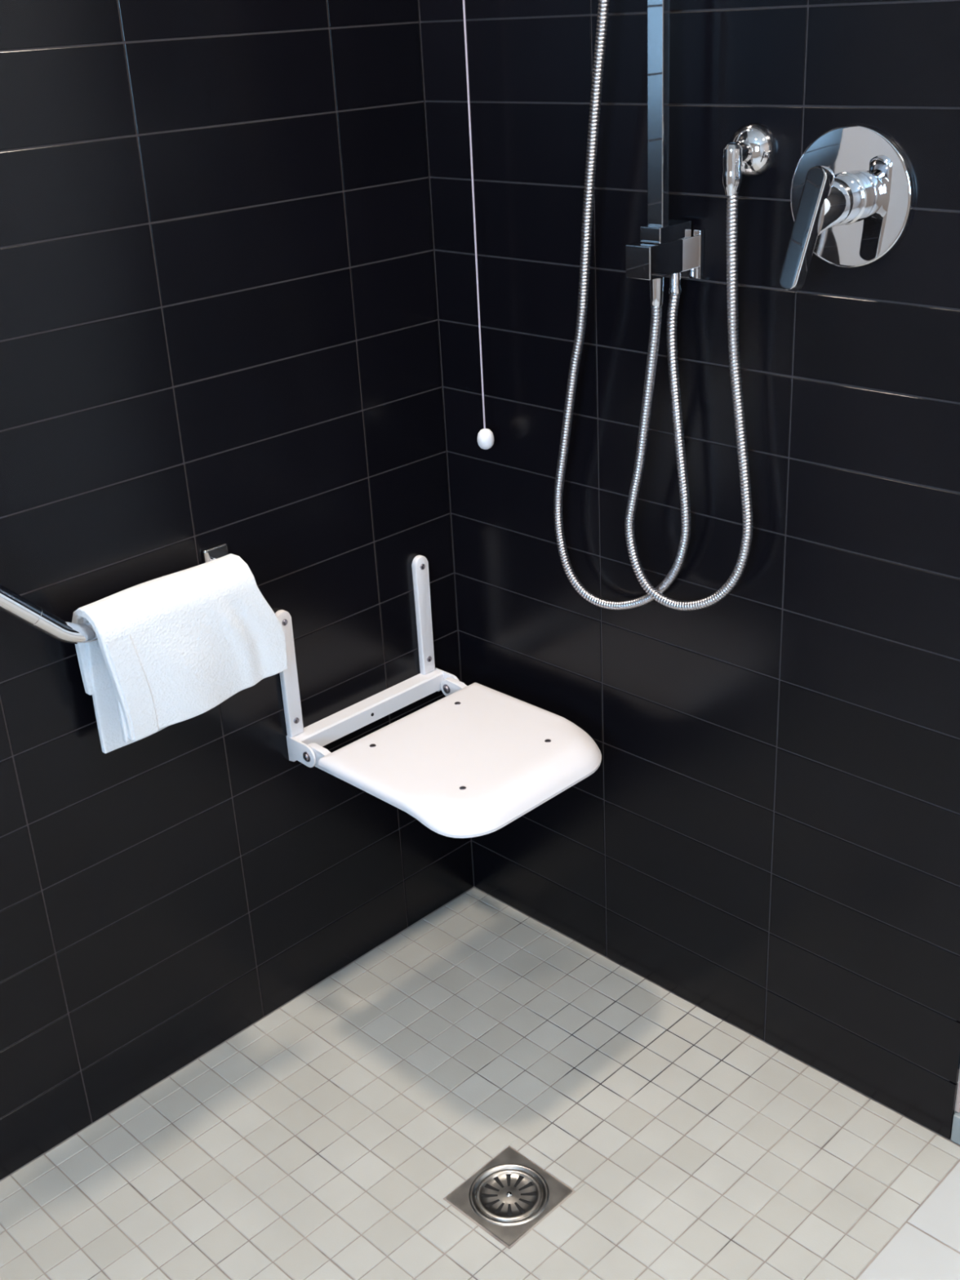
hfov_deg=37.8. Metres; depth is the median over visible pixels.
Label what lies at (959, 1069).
wall
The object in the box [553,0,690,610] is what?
shower hose
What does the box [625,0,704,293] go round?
shower rail
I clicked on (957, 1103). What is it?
baseboard
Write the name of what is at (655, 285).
shower hose
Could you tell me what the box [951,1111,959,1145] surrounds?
trim
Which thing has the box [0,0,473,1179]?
wall
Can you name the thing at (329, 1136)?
floor
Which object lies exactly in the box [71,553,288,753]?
towel
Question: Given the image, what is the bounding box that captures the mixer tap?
[778,124,914,291]
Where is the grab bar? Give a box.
[0,542,228,644]
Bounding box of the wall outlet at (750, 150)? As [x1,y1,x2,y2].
[721,122,774,195]
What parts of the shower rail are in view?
rail, wall plate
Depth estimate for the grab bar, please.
1.66 m
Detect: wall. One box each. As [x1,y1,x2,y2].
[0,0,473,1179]
[417,0,959,1138]
[954,1069,959,1113]
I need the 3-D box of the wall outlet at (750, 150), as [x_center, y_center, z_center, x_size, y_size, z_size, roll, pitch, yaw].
[0.292,-0.542,1.581,0.058,0.073,0.056,20,33,41]
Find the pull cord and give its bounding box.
[462,0,493,449]
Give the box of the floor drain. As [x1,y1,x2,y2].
[445,1146,572,1246]
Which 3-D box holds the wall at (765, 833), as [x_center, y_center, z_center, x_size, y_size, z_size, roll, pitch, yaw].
[0.253,-0.482,1.795,1.022,2.200,0.120,20,33,41]
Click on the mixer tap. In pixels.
(852, 193)
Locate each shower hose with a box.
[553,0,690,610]
[624,191,753,610]
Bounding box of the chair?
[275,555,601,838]
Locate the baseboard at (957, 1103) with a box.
[955,1074,959,1112]
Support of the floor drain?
on the floor
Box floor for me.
[0,885,959,1279]
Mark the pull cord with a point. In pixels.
(485, 436)

